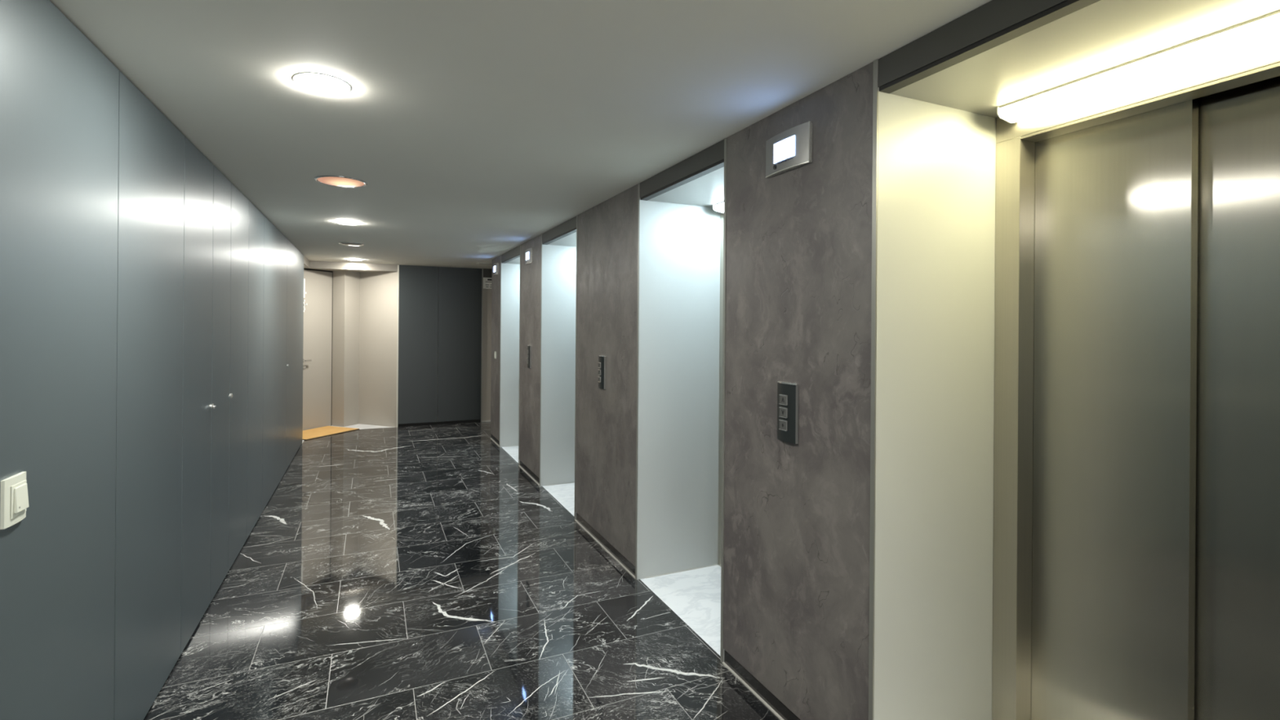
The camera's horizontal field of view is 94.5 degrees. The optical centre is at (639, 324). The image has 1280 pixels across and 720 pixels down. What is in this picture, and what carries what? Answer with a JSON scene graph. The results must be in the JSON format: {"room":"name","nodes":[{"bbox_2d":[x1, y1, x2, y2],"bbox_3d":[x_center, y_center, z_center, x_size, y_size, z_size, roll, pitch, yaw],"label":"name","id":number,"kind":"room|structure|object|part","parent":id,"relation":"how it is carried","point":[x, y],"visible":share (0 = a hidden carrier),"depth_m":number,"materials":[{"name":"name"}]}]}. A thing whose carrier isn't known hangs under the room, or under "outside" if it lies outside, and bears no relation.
{"room":"lobby","nodes":[
{"label":"lobby","id":0,"kind":"room"},
{"bbox_2d":[0,0,303,719],"bbox_3d":[-1.821,0.330,1.942,0.182,2.400,12.240,0,0,-24],"label":"wall","id":1,"kind":"structure","parent":0,"point":[152,315],"depth_m":2.01,"materials":[{"name":"grey paint"}]},
{"bbox_2d":[0,471,29,529],"bbox_3d":[-1.502,0.422,1.427,0.019,0.113,0.096,0,0,-24],"label":"light switch","id":2,"kind":"object","parent":1,"relation":"attached to","point":[14,498],"visible":1,"depth_m":1.41,"materials":[{"name":"beige plastic"}]},
{"bbox_3d":[-1.503,0.423,1.433,0.002,0.078,0.066,0,0,-24],"label":"frame","id":3,"kind":"part","parent":2,"relation":"part of","materials":[{"name":"beige plastic"}]},
{"bbox_3d":[-1.503,0.330,1.385,0.020,2.380,1.358,0,0,-24],"label":"cladding panel","id":4,"kind":"part","parent":1,"relation":"part of","materials":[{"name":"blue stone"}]},
{"bbox_3d":[-1.946,0.327,2.359,0.020,2.380,0.772,0,0,-24],"label":"cladding panel","id":5,"kind":"part","parent":1,"relation":"part of","materials":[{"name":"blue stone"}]},
{"bbox_3d":[-2.219,0.326,2.960,0.020,2.380,0.540,0,0,-24],"label":"cladding panel","id":6,"kind":"part","parent":1,"relation":"part of","materials":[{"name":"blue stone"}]},
{"bbox_3d":[-2.425,0.325,3.413,0.020,2.380,0.445,0,0,-24],"label":"cladding panel","id":7,"kind":"part","parent":1,"relation":"part of","materials":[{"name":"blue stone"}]},
{"bbox_3d":[-2.637,0.323,3.880,0.020,2.380,0.571,0,0,-24],"label":"cladding panel","id":8,"kind":"part","parent":1,"relation":"part of","materials":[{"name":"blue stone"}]},
{"bbox_3d":[-2.891,0.322,4.438,0.020,2.380,0.644,0,0,-24],"label":"cladding panel","id":9,"kind":"part","parent":1,"relation":"part of","materials":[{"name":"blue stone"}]},
{"bbox_3d":[-3.323,0.319,5.389,0.020,2.380,1.435,0,0,-24],"label":"cladding panel","id":10,"kind":"part","parent":1,"relation":"part of","materials":[{"name":"grey laminate"}]},
{"bbox_3d":[-3.961,0.315,6.792,0.020,2.380,1.638,0,0,-24],"label":"cladding panel","id":11,"kind":"part","parent":1,"relation":"part of","materials":[{"name":"grey laminate"}]},
{"bbox_2d":[303,255,309,267],"bbox_3d":[-4.464,-0.836,7.902,0.025,0.100,0.800,0,0,-24],"label":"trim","id":12,"kind":"structure","parent":1,"relation":"attached to","point":[306,262],"depth_m":7.90,"materials":[{"name":"grey paint"}]},
{"bbox_2d":[303,265,389,272],"bbox_3d":[-4.625,-0.834,8.272,2.312,0.085,1.707,0,0,-24],"label":"ceiling","id":13,"kind":"structure","parent":0,"point":[304,266],"depth_m":8.70,"materials":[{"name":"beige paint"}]},
{"bbox_2d":[331,264,491,426],"bbox_3d":[-2.729,0.329,9.600,4.022,2.400,0.864,0,0,-24],"label":"wall","id":14,"kind":"structure","parent":0,"point":[365,304],"depth_m":8.92,"materials":[{"name":"beige paint"}]},
{"bbox_2d":[302,268,333,430],"bbox_3d":[-4.727,0.357,8.451,0.122,2.310,0.840,0,0,21],"label":"door","id":15,"kind":"structure","parent":14,"relation":"in","point":[317,313],"depth_m":8.60,"materials":[{"name":"beige paint"}]},
{"bbox_2d":[303,278,306,311],"bbox_3d":[-4.737,-0.407,8.376,0.015,0.473,0.062,0,0,21],"label":"ornament","id":16,"kind":"object","parent":15,"relation":"attached to","point":[304,292],"visible":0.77,"depth_m":8.36,"materials":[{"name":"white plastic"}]},
{"bbox_2d":[309,260,397,271],"bbox_3d":[-4.111,-0.833,8.517,1.175,0.100,0.025,0,0,-24],"label":"trim","id":17,"kind":"structure","parent":14,"relation":"attached to","point":[314,264],"depth_m":8.50,"materials":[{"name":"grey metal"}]},
{"bbox_2d":[395,264,399,426],"bbox_3d":[-3.580,0.322,8.746,0.020,2.399,0.022,0,0,-24],"label":"trim","id":18,"kind":"structure","parent":14,"relation":"attached to","point":[397,264],"depth_m":8.74,"materials":[{"name":"grey metal"}]},
{"bbox_2d":[397,419,480,426],"bbox_3d":[-3.035,1.504,9.004,1.201,0.044,0.006,0,0,-24],"label":"baseboard","id":19,"kind":"structure","parent":14,"relation":"attached to","point":[470,420],"depth_m":8.99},
{"bbox_2d":[480,268,483,422],"bbox_3d":[-2.470,0.331,9.250,0.014,2.399,0.021,0,0,-24],"label":"trim","id":20,"kind":"structure","parent":14,"relation":"attached to","point":[482,268],"depth_m":9.24,"materials":[{"name":"grey metal"}]},
{"bbox_2d":[483,277,491,288],"bbox_3d":[-2.357,-0.646,9.308,0.210,0.174,0.007,0,0,-24],"label":"wall sign","id":21,"kind":"object","parent":14,"relation":"attached to","point":[486,281],"visible":0.61,"depth_m":9.29,"materials":[{"name":"white plastic"}]},
{"bbox_2d":[483,268,492,277],"bbox_3d":[-1.628,-0.794,9.626,1.811,0.137,0.029,0,0,-24],"label":"trim","id":22,"kind":"structure","parent":14,"relation":"attached to","point":[486,272],"depth_m":9.27,"materials":[{"name":"grey metal"}]},
{"bbox_2d":[143,421,780,719],"bbox_3d":[-0.738,1.569,3.349,5.350,0.060,13.900,0,0,-24],"label":"floor","id":23,"kind":"structure","parent":0,"point":[409,572],"depth_m":3.18,"materials":[{"name":"black stone"}]},
{"bbox_2d":[302,426,359,439],"bbox_3d":[-4.484,1.508,8.240,0.602,0.012,0.877,0,0,21],"label":"doormat","id":24,"kind":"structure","parent":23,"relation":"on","point":[316,433],"depth_m":8.29,"materials":[{"name":"orange carpet"}]},
{"bbox_2d":[717,213,724,566],"bbox_3d":[0.781,0.403,3.420,0.172,2.296,0.942,0,0,-24],"label":"elevator","id":25,"kind":"object","parent":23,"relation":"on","point":[722,214],"visible":0.06,"depth_m":3.80,"materials":[{"name":"silver metal"}]},
{"bbox_3d":[0.736,-0.700,3.396,0.050,0.090,0.942,0,0,-24],"label":"header panel","id":26,"kind":"part","parent":25,"relation":"part of","materials":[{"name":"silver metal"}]},
{"bbox_2d":[499,262,519,447],"bbox_3d":[-1.366,0.342,7.564,0.824,2.390,0.018,0,0,-24],"label":"wall niche","id":27,"kind":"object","parent":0,"point":[510,273],"visible":0.36,"depth_m":7.43,"materials":[{"name":"white paint"}]},
{"bbox_2d":[505,257,519,263],"bbox_3d":[-1.118,-0.775,7.095,0.776,0.033,1.035,0,0,-24],"label":"ceiling","id":28,"kind":"structure","parent":0,"point":[517,260],"depth_m":7.20,"materials":[{"name":"white paint"}]},
{"bbox_2d":[49,0,991,268],"bbox_3d":[-0.079,-0.916,3.232,4.483,0.120,13.154,0,0,-24],"label":"ceiling","id":29,"kind":"structure","parent":0,"point":[474,130],"depth_m":2.17,"materials":[{"name":"paint"}]},
{"bbox_2d":[292,72,351,93],"bbox_3d":[-1.141,-0.858,2.126,0.185,0.013,0.185,0,0,-24],"label":"recessed light","id":30,"kind":"object","parent":29,"relation":"in","point":[318,82],"visible":1,"depth_m":2.10,"materials":[{"name":"white plastic"}]},
{"bbox_2d":[314,175,367,187],"bbox_3d":[-1.815,-0.859,3.599,0.290,0.020,0.290,0,0,-24],"label":"recessed light","id":31,"kind":"object","parent":29,"relation":"in","point":[333,180],"visible":1,"depth_m":3.55,"materials":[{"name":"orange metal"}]},
{"bbox_2d":[336,220,359,225],"bbox_3d":[-2.503,-0.867,5.077,0.185,0.013,0.185,0,0,-24],"label":"recessed light","id":32,"kind":"object","parent":29,"relation":"in","point":[343,222],"visible":1,"depth_m":5.03,"materials":[{"name":"white plastic"}]},
{"bbox_2d":[338,242,364,245],"bbox_3d":[-3.142,-0.867,6.446,0.250,0.020,0.250,0,0,-24],"label":"recessed light","id":33,"kind":"object","parent":29,"relation":"in","point":[342,243],"visible":1,"depth_m":6.39,"materials":[{"name":"silver metal"}]},
{"bbox_2d":[347,258,362,260],"bbox_3d":[-3.874,-0.875,8.046,0.185,0.013,0.185,0,0,-24],"label":"recessed light","id":34,"kind":"object","parent":29,"relation":"in","point":[348,259],"visible":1,"depth_m":8.02,"materials":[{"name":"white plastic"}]},
{"bbox_2d":[540,243,576,486],"bbox_3d":[-0.566,0.347,5.802,0.824,2.390,0.018,0,0,-24],"label":"wall niche","id":35,"kind":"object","parent":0,"point":[558,262],"visible":0.36,"depth_m":5.69,"materials":[{"name":"white paint"}]},
{"bbox_2d":[546,481,574,485],"bbox_3d":[-0.662,1.538,5.749,0.506,0.006,0.004,0,0,-24],"label":"baseboard","id":36,"kind":"structure","parent":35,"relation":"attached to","point":[574,482],"depth_m":5.70,"materials":[{"name":"plastic"}]},
{"bbox_2d":[547,231,576,246],"bbox_3d":[-0.315,-0.770,5.330,0.776,0.033,1.043,0,0,-24],"label":"ceiling","id":37,"kind":"structure","parent":0,"point":[570,240],"depth_m":5.40,"materials":[{"name":"white paint"}]},
{"bbox_2d":[636,200,720,579],"bbox_3d":[0.363,0.353,3.758,0.824,2.390,0.018,0,0,-24],"label":"wall niche","id":38,"kind":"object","parent":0,"point":[679,244],"visible":0.57,"depth_m":3.69,"materials":[{"name":"white paint"}]},
{"bbox_2d":[645,564,717,578],"bbox_3d":[0.267,1.544,3.706,0.506,0.006,0.004,0,0,-24],"label":"baseboard","id":39,"kind":"structure","parent":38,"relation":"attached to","point":[713,564],"depth_m":3.70,"materials":[{"name":"plastic"}]},
{"bbox_2d":[490,62,873,719],"bbox_3d":[-0.603,0.307,4.945,0.050,2.332,6.638,0,0,-24],"label":"wall","id":40,"kind":"structure","parent":0,"point":[797,517],"depth_m":2.34,"materials":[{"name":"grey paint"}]},
{"bbox_2d":[493,262,497,275],"bbox_3d":[-1.875,-0.710,7.669,0.026,0.150,0.266,0,0,-24],"label":"display","id":41,"kind":"object","parent":40,"relation":"attached to","point":[495,265],"visible":1,"depth_m":7.59,"materials":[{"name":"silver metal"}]},
{"bbox_2d":[499,254,501,433],"bbox_3d":[-1.744,0.335,7.392,0.004,2.399,0.017,0,0,-24],"label":"trim","id":42,"kind":"structure","parent":40,"relation":"attached to","point":[500,255],"depth_m":7.38,"materials":[{"name":"grey metal"}]},
{"bbox_2d":[501,245,519,263],"bbox_3d":[-1.493,-0.818,6.924,0.049,0.090,1.036,0,0,-24],"label":"trim","id":43,"kind":"structure","parent":40,"relation":"attached to","point":[516,251],"depth_m":6.89,"materials":[{"name":"grey metal"}]},
{"bbox_2d":[518,244,520,465],"bbox_3d":[-1.308,0.338,6.433,0.004,2.399,0.017,0,0,-24],"label":"trim","id":44,"kind":"structure","parent":40,"relation":"attached to","point":[520,245],"depth_m":6.43,"materials":[{"name":"grey metal"}]},
{"bbox_2d":[526,345,531,368],"bbox_3d":[-1.133,0.327,6.020,0.024,0.228,0.114,0,0,-24],"label":"panel","id":45,"kind":"object","parent":40,"relation":"attached to","point":[529,347],"visible":1,"depth_m":5.98,"materials":[{"name":"black metal"}]},
{"bbox_2d":[518,465,539,485],"bbox_3d":[-1.133,1.535,6.031,0.009,0.006,0.863,0,0,-24],"label":"trim","id":46,"kind":"structure","parent":40,"relation":"attached to","point":[518,465],"depth_m":6.03,"materials":[{"name":"plastic"}]},
{"bbox_2d":[525,247,533,265],"bbox_3d":[-1.141,-0.692,6.053,0.026,0.150,0.266,0,0,-24],"label":"display","id":47,"kind":"object","parent":40,"relation":"attached to","point":[529,252],"visible":1,"depth_m":5.99,"materials":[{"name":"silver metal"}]},
{"bbox_2d":[539,233,542,486],"bbox_3d":[-0.943,0.340,5.630,0.004,2.399,0.017,0,0,-24],"label":"trim","id":48,"kind":"structure","parent":40,"relation":"attached to","point":[541,233],"depth_m":5.62,"materials":[{"name":"grey metal"}]},
{"bbox_2d":[542,216,576,244],"bbox_3d":[-0.691,-0.813,5.159,0.049,0.090,1.044,0,0,-24],"label":"trim","id":49,"kind":"structure","parent":40,"relation":"attached to","point":[570,224],"depth_m":5.10,"materials":[{"name":"grey metal"}]},
{"bbox_2d":[573,215,577,519],"bbox_3d":[-0.504,0.342,4.664,0.004,2.399,0.017,0,0,-24],"label":"trim","id":50,"kind":"structure","parent":40,"relation":"attached to","point":[576,215],"depth_m":4.66,"materials":[{"name":"grey metal"}]},
{"bbox_2d":[597,355,605,389],"bbox_3d":[-0.272,0.332,4.125,0.024,0.228,0.114,0,0,-24],"label":"panel","id":51,"kind":"object","parent":40,"relation":"attached to","point":[602,359],"visible":1,"depth_m":4.09,"materials":[{"name":"black"}]},
{"bbox_2d":[574,519,635,578],"bbox_3d":[-0.267,1.540,4.125,0.009,0.006,1.165,0,0,-24],"label":"trim","id":52,"kind":"structure","parent":40,"relation":"attached to","point":[575,520],"depth_m":4.04,"materials":[{"name":"plastic"}]},
{"bbox_2d":[635,182,639,579],"bbox_3d":[-0.015,0.345,3.587,0.004,2.399,0.017,0,0,-24],"label":"trim","id":53,"kind":"structure","parent":40,"relation":"attached to","point":[638,210],"depth_m":3.58,"materials":[{"name":"grey metal"}]},
{"bbox_2d":[640,139,724,200],"bbox_3d":[0.217,-0.808,3.160,0.049,0.090,0.944,0,0,-24],"label":"trim","id":54,"kind":"structure","parent":40,"relation":"attached to","point":[714,153],"depth_m":3.07,"materials":[{"name":"grey metal"}]},
{"bbox_2d":[720,137,727,662],"bbox_3d":[0.384,0.348,2.711,0.004,2.399,0.017,0,0,-24],"label":"trim","id":55,"kind":"structure","parent":40,"relation":"attached to","point":[725,139],"depth_m":2.71,"materials":[{"name":"grey metal"}]},
{"bbox_2d":[722,662,784,719],"bbox_3d":[0.559,1.545,2.307,0.009,0.006,0.867,0,0,-24],"label":"trim","id":56,"kind":"structure","parent":40,"relation":"attached to","point":[740,679],"depth_m":2.48,"materials":[{"name":"metal"}]},
{"bbox_2d":[777,380,798,444],"bbox_3d":[0.564,0.338,2.286,0.024,0.228,0.114,0,0,-24],"label":"panel","id":57,"kind":"object","parent":40,"relation":"attached to","point":[787,392],"visible":1,"depth_m":2.27,"materials":[{"name":"grey plastic"}]},
{"bbox_2d":[765,120,812,177],"bbox_3d":[0.567,-0.671,2.295,0.026,0.150,0.266,0,0,-24],"label":"display","id":58,"kind":"object","parent":40,"relation":"attached to","point":[791,148],"visible":1,"depth_m":2.26,"materials":[{"name":"silver metal"}]},
{"bbox_2d":[868,58,878,719],"bbox_3d":[0.750,0.350,1.905,0.004,2.399,0.017,0,0,-24],"label":"trim","id":59,"kind":"structure","parent":40,"relation":"attached to","point":[875,82],"depth_m":1.90,"materials":[{"name":"grey metal"}]},
{"bbox_2d":[878,0,1067,87],"bbox_3d":[0.999,-0.803,1.440,0.049,0.090,1.029,0,0,-24],"label":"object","id":60,"kind":"structure","parent":40,"relation":"attached to","point":[994,16],"depth_m":1.64,"materials":[{"name":"grey metal"}]},
{"bbox_2d":[879,0,1100,93],"bbox_3d":[0.999,-0.751,1.440,0.044,0.012,1.027,0,0,-24],"label":"trim","id":61,"kind":"structure","parent":40,"relation":"attached to","point":[1067,7],"depth_m":1.57,"materials":[{"name":"black metal"}]},
{"bbox_2d":[647,166,724,207],"bbox_3d":[0.593,-0.764,3.331,0.776,0.033,0.943,0,0,-24],"label":"ceiling","id":62,"kind":"structure","parent":0,"point":[707,190],"depth_m":3.38,"materials":[{"name":"white paint"}]},
{"bbox_2d":[712,201,724,213],"bbox_3d":[0.666,-0.723,3.365,0.102,0.046,0.795,0,0,-24],"label":"strip light","id":63,"kind":"object","parent":62,"relation":"attached to","point":[719,207],"visible":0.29,"depth_m":3.67,"materials":[{"name":"white plastic"}]},
{"bbox_2d":[873,87,996,719],"bbox_3d":[1.127,0.357,2.076,0.824,2.390,0.018,0,0,-24],"label":"wall","id":64,"kind":"structure","parent":0,"point":[936,163],"depth_m":2.01,"materials":[{"name":"white paint"}]},
{"bbox_2d":[889,0,1279,118],"bbox_3d":[1.375,-0.759,1.611,0.776,0.033,1.028,0,0,-24],"label":"ceiling","id":65,"kind":"structure","parent":0,"point":[1102,35],"depth_m":1.59,"materials":[{"name":"white paint"}]},
{"bbox_2d":[996,9,1279,123],"bbox_3d":[1.448,-0.718,1.644,0.102,0.046,0.880,0,0,-24],"label":"strip light","id":66,"kind":"object","parent":65,"relation":"attached to","point":[1265,28],"visible":1,"depth_m":1.64,"materials":[{"name":"white plastic"}]},
{"bbox_3d":[1.366,1.584,1.613,0.856,0.060,1.069,0,0,-24],"label":"floor","id":67,"kind":"structure","parent":0,"visible":0},
{"bbox_2d":[991,39,1279,719],"bbox_3d":[1.563,0.408,1.699,0.172,2.296,1.027,0,0,-24],"label":"elevator","id":68,"kind":"object","parent":67,"relation":"on","point":[1136,566],"visible":0.91,"depth_m":1.78,"materials":[{"name":"silver metal"}]},
{"bbox_3d":[1.486,0.444,1.909,0.035,2.207,0.468,0,0,-24],"label":"door panel","id":69,"kind":"part","parent":68,"relation":"part of","materials":[{"name":"silver metal"}]},
{"bbox_3d":[1.518,-0.696,1.676,0.050,0.090,1.027,0,0,-24],"label":"header panel","id":70,"kind":"part","parent":68,"relation":"part of","materials":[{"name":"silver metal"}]},
{"bbox_3d":[1.704,0.445,1.535,0.032,2.207,0.476,0,0,-24],"label":"door panel","id":71,"kind":"part","parent":68,"relation":"part of","materials":[{"name":"silver metal"}]},
{"bbox_3d":[0.636,0.349,2.339,0.048,2.400,0.867,0,0,-24],"label":"wall","id":72,"kind":"structure","parent":0,"visible":0},
{"bbox_2d":[724,649,799,719],"bbox_3d":[0.584,1.519,2.319,0.044,0.060,0.865,0,0,-24],"label":"baseboard","id":73,"kind":"structure","parent":72,"relation":"attached to","point":[778,706],"depth_m":2.46,"materials":[{"name":"grey metal"}]},
{"bbox_3d":[-0.189,0.344,4.157,0.048,2.400,1.165,0,0,-24],"label":"wall","id":74,"kind":"structure","parent":0,"visible":0},
{"bbox_2d":[576,512,635,576],"bbox_3d":[-0.242,1.514,4.136,0.044,0.060,1.163,0,0,-24],"label":"baseboard","id":75,"kind":"structure","parent":74,"relation":"attached to","point":[606,544],"depth_m":4.03,"materials":[{"name":"grey metal"}]},
{"bbox_3d":[-1.056,0.339,6.063,0.048,2.400,0.863,0,0,-24],"label":"wall","id":76,"kind":"structure","parent":0,"visible":0},
{"bbox_2d":[520,460,539,484],"bbox_3d":[-1.108,1.508,6.043,0.044,0.060,0.861,0,0,-24],"label":"baseboard","id":77,"kind":"structure","parent":76,"relation":"attached to","point":[522,465],"depth_m":6.00,"materials":[{"name":"black metal"}]},
{"bbox_3d":[-1.804,0.334,7.710,0.048,2.400,0.610,0,0,-24],"label":"wall","id":78,"kind":"structure","parent":0,"visible":0},
{"bbox_2d":[490,433,499,445],"bbox_3d":[-1.857,1.504,7.689,0.044,0.060,0.608,0,0,-24],"label":"baseboard","id":79,"kind":"structure","parent":78,"relation":"attached to","point":[492,437],"depth_m":7.69,"materials":[{"name":"black metal"}]}
]}

